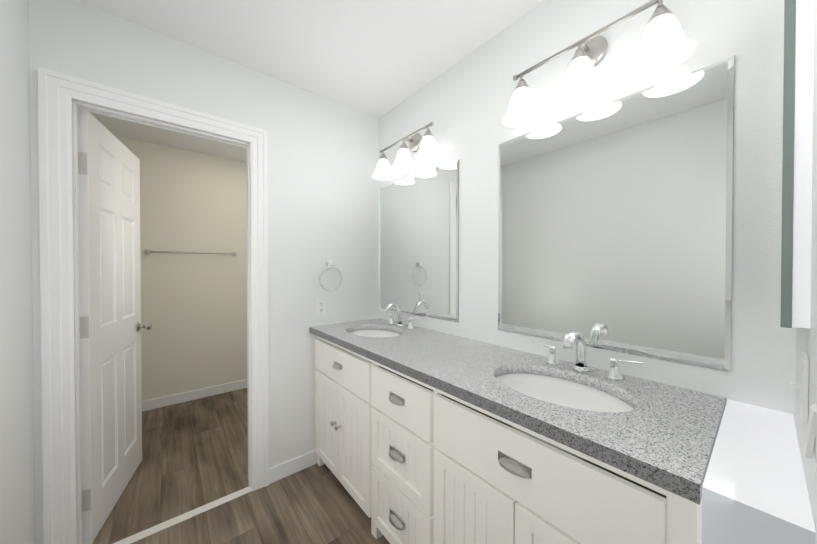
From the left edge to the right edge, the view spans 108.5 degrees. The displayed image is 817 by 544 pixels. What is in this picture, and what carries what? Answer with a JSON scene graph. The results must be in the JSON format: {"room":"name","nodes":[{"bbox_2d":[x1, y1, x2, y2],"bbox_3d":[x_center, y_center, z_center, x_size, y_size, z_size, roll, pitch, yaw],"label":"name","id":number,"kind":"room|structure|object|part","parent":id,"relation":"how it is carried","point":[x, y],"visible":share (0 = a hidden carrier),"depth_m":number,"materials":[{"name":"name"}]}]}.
{"room":"bathroom","nodes":[
{"label":"bathroom","id":0,"kind":"room"},
{"bbox_2d":[0,0,35,543],"bbox_3d":[-0.915,0.064,0.373,0.100,2.440,2.041,0,1,-39],"label":"wall","id":1,"kind":"structure","parent":0,"point":[17,492],"depth_m":1.06,"materials":[{"name":"white paint"}]},
{"bbox_2d":[114,135,246,400],"bbox_3d":[-2.298,0.040,2.810,2.500,2.440,0.100,0,1,-39],"label":"wall","id":2,"kind":"structure","parent":0,"point":[194,313],"depth_m":2.88,"materials":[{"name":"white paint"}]},
{"bbox_2d":[145,249,235,255],"bbox_3d":[-2.092,-0.186,2.873,0.720,0.040,0.061,0,1,-39],"label":"towel bar","id":3,"kind":"object","parent":2,"relation":"attached to","point":[150,252],"visible":1,"depth_m":2.82,"materials":[{"name":"silver metal"}]},
{"bbox_2d":[142,379,246,411],"bbox_3d":[-2.224,1.215,2.811,2.400,0.090,0.012,0,1,-39],"label":"baseboard","id":4,"kind":"structure","parent":2,"relation":"attached to","point":[151,404],"depth_m":2.89,"materials":[{"name":"white paint"}]},
{"bbox_2d":[29,0,378,543],"bbox_3d":[-1.184,0.052,1.538,2.400,2.440,0.100,0,1,-39],"label":"wall","id":5,"kind":"structure","parent":0,"point":[323,184],"depth_m":1.81,"materials":[{"name":"white paint"}]},
{"bbox_2d":[77,108,151,543],"bbox_3d":[-1.616,0.259,1.659,0.237,2.008,0.708,0,1,-39],"label":"door","id":6,"kind":"structure","parent":5,"relation":"in","point":[111,326],"depth_m":1.53,"materials":[{"name":"white paint"}]},
{"bbox_2d":[38,67,268,543],"bbox_3d":[-1.206,0.221,1.522,0.859,2.103,0.138,0,1,-39],"label":"door frame","id":7,"kind":"structure","parent":5,"relation":"attached to","point":[58,92],"depth_m":1.26,"materials":[{"name":"white paint"}]},
{"bbox_2d":[269,450,315,483],"bbox_3d":[-0.726,1.224,1.855,0.294,0.090,0.012,0,1,-39],"label":"baseboard","id":8,"kind":"structure","parent":5,"relation":"attached to","point":[289,467],"depth_m":1.84,"materials":[{"name":"white paint"}]},
{"bbox_2d":[316,298,325,315],"bbox_3d":[-0.583,0.234,1.964,0.072,0.116,0.009,0,1,-39],"label":"electrical outlet plate","id":9,"kind":"object","parent":5,"relation":"attached to","point":[320,306],"visible":1,"depth_m":1.96,"materials":[{"name":"white plastic"}]},
{"bbox_2d":[319,261,341,290],"bbox_3d":[-0.530,0.025,1.986,0.164,0.204,0.039,0,1,-39],"label":"towel ring","id":10,"kind":"object","parent":5,"relation":"attached to","point":[329,263],"visible":1,"depth_m":1.98,"materials":[{"name":"silver metal"}]},
{"bbox_2d":[92,388,389,543],"bbox_3d":[-1.073,1.298,1.415,2.600,0.050,3.831,0,1,-39],"label":"floor","id":11,"kind":"structure","parent":0,"point":[195,454],"depth_m":1.68,"materials":[{"name":"brown wood"}]},
{"bbox_2d":[113,486,252,543],"bbox_3d":[-1.184,1.270,1.505,0.693,0.006,0.050,0,1,-39],"label":"door sill","id":12,"kind":"structure","parent":11,"relation":"on","point":[175,520],"depth_m":1.52,"materials":[{"name":"white wood"}]},
{"bbox_2d":[315,336,701,543],"bbox_3d":[0.137,0.837,1.392,0.548,0.873,1.806,0,1,-39],"label":"bathroom vanity","id":13,"kind":"object","parent":11,"relation":"on","point":[405,459],"visible":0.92,"depth_m":0.99,"materials":[{"name":"white paint"}]},
{"bbox_2d":[309,318,725,504],"bbox_3d":[0.142,0.461,1.390,0.544,0.194,1.818,0,1,-39],"label":"countertop","id":14,"kind":"structure","parent":13,"relation":"on","point":[661,435],"depth_m":0.90,"materials":[{"name":"stone"}]},
{"bbox_2d":[383,303,418,328],"bbox_3d":[-0.095,0.278,1.913,0.159,0.159,0.375,0,1,-39],"label":"faucet","id":15,"kind":"object","parent":14,"relation":"on","point":[399,312],"visible":0.98,"depth_m":1.92,"materials":[{"name":"silver metal"}]},
{"bbox_2d":[532,330,643,380],"bbox_3d":[0.604,0.287,1.065,0.159,0.159,0.375,0,1,-39],"label":"faucet","id":16,"kind":"object","parent":14,"relation":"on","point":[571,337],"visible":1,"depth_m":1.07,"materials":[{"name":"silver metal"}]},
{"bbox_2d":[702,399,815,543],"bbox_3d":[0.759,0.827,0.645,0.543,0.908,0.116,0,1,-39],"label":"cabinet filler","id":17,"kind":"structure","parent":11,"relation":"on","point":[754,489],"depth_m":0.52,"materials":[{"name":"white"}]},
{"bbox_2d":[76,0,545,161],"bbox_3d":[-1.073,-1.206,1.390,2.600,0.080,3.831,0,1,-39],"label":"ceiling","id":18,"kind":"structure","parent":0,"point":[377,58],"depth_m":1.47,"materials":[{"name":"white paint"}]},
{"bbox_2d":[379,0,795,415],"bbox_3d":[-0.108,0.046,2.198,0.100,2.440,3.831,0,1,-39],"label":"wall","id":19,"kind":"structure","parent":0,"point":[463,104],"depth_m":1.07,"materials":[{"name":"white paint"}]},
{"bbox_2d":[372,122,441,179],"bbox_3d":[-0.022,-0.779,1.866,0.178,0.247,0.608,0,1,-39],"label":"sconce","id":20,"kind":"object","parent":19,"relation":"attached to","point":[426,146],"visible":0.98,"depth_m":1.83,"materials":[{"name":"white glass"}]},
{"bbox_3d":[-0.173,-0.719,2.034,0.158,0.125,0.158,0,1,-39],"label":"lamp shade","id":21,"kind":"part","parent":20,"relation":"part of","materials":[{"name":"white glass"}]},
{"bbox_3d":[-0.030,-0.718,1.860,0.158,0.125,0.158,0,1,-39],"label":"lamp shade","id":22,"kind":"part","parent":20,"relation":"part of","materials":[{"name":"white glass"}]},
{"bbox_3d":[0.113,-0.716,1.686,0.158,0.125,0.158,0,1,-39],"label":"lamp shade","id":23,"kind":"part","parent":20,"relation":"part of","materials":[{"name":"white glass"}]},
{"bbox_2d":[380,159,458,322],"bbox_3d":[0.032,-0.176,1.940,0.006,0.912,0.775,0,1,-39],"label":"mirror","id":24,"kind":"object","parent":19,"relation":"attached to","point":[419,244],"visible":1,"depth_m":1.86,"materials":[{"name":"clear glass"}]},
{"bbox_2d":[502,0,695,126],"bbox_3d":[0.630,-0.771,1.075,0.178,0.247,0.608,0,1,-39],"label":"sconce","id":25,"kind":"object","parent":19,"relation":"attached to","point":[666,44],"visible":1,"depth_m":1.02,"materials":[{"name":"white glass"}]},
{"bbox_3d":[0.479,-0.712,1.243,0.158,0.125,0.158,0,1,-39],"label":"lamp shade","id":26,"kind":"part","parent":25,"relation":"part of","materials":[{"name":"white glass"}]},
{"bbox_3d":[0.622,-0.710,1.069,0.158,0.125,0.158,0,1,-39],"label":"lamp shade","id":27,"kind":"part","parent":25,"relation":"part of","materials":[{"name":"white glass"}]},
{"bbox_3d":[0.765,-0.708,0.895,0.158,0.125,0.158,0,1,-39],"label":"lamp shade","id":28,"kind":"part","parent":25,"relation":"part of","materials":[{"name":"white glass"}]},
{"bbox_2d":[498,55,733,371],"bbox_3d":[0.687,-0.168,1.145,0.006,0.912,0.773,0,1,-39],"label":"mirror","id":29,"kind":"object","parent":19,"relation":"attached to","point":[614,225],"visible":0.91,"depth_m":1.03,"materials":[{"name":"clear glass"}]},
{"bbox_2d":[794,0,816,543],"bbox_3d":[0.391,0.065,0.191,1.683,2.440,0.100,0,1,-39],"label":"wall","id":30,"kind":"structure","parent":0,"point":[806,340],"depth_m":0.50,"materials":[{"name":"white paint"}]},
{"bbox_2d":[776,0,814,328],"bbox_3d":[0.826,-0.291,0.633,0.365,0.780,0.032,0,1,-39],"label":"medicine cabinet mirror","id":31,"kind":"object","parent":30,"relation":"attached to","point":[795,157],"visible":1,"depth_m":0.52,"materials":[{"name":"white mirror"}]},
{"bbox_2d":[789,351,808,423],"bbox_3d":[0.731,0.212,0.552,0.072,0.116,0.020,0,1,-39],"label":"switch plate","id":32,"kind":"object","parent":30,"relation":"attached to","point":[803,386],"visible":1,"depth_m":0.53,"materials":[{"name":"white plastic"}]},
{"bbox_2d":[803,382,816,474],"bbox_3d":[0.528,0.208,0.382,0.072,0.116,0.016,0,1,-39],"label":"switch plate","id":33,"kind":"object","parent":30,"relation":"attached to","point":[810,446],"visible":1,"depth_m":0.38,"materials":[{"name":"white plastic"}]}
]}

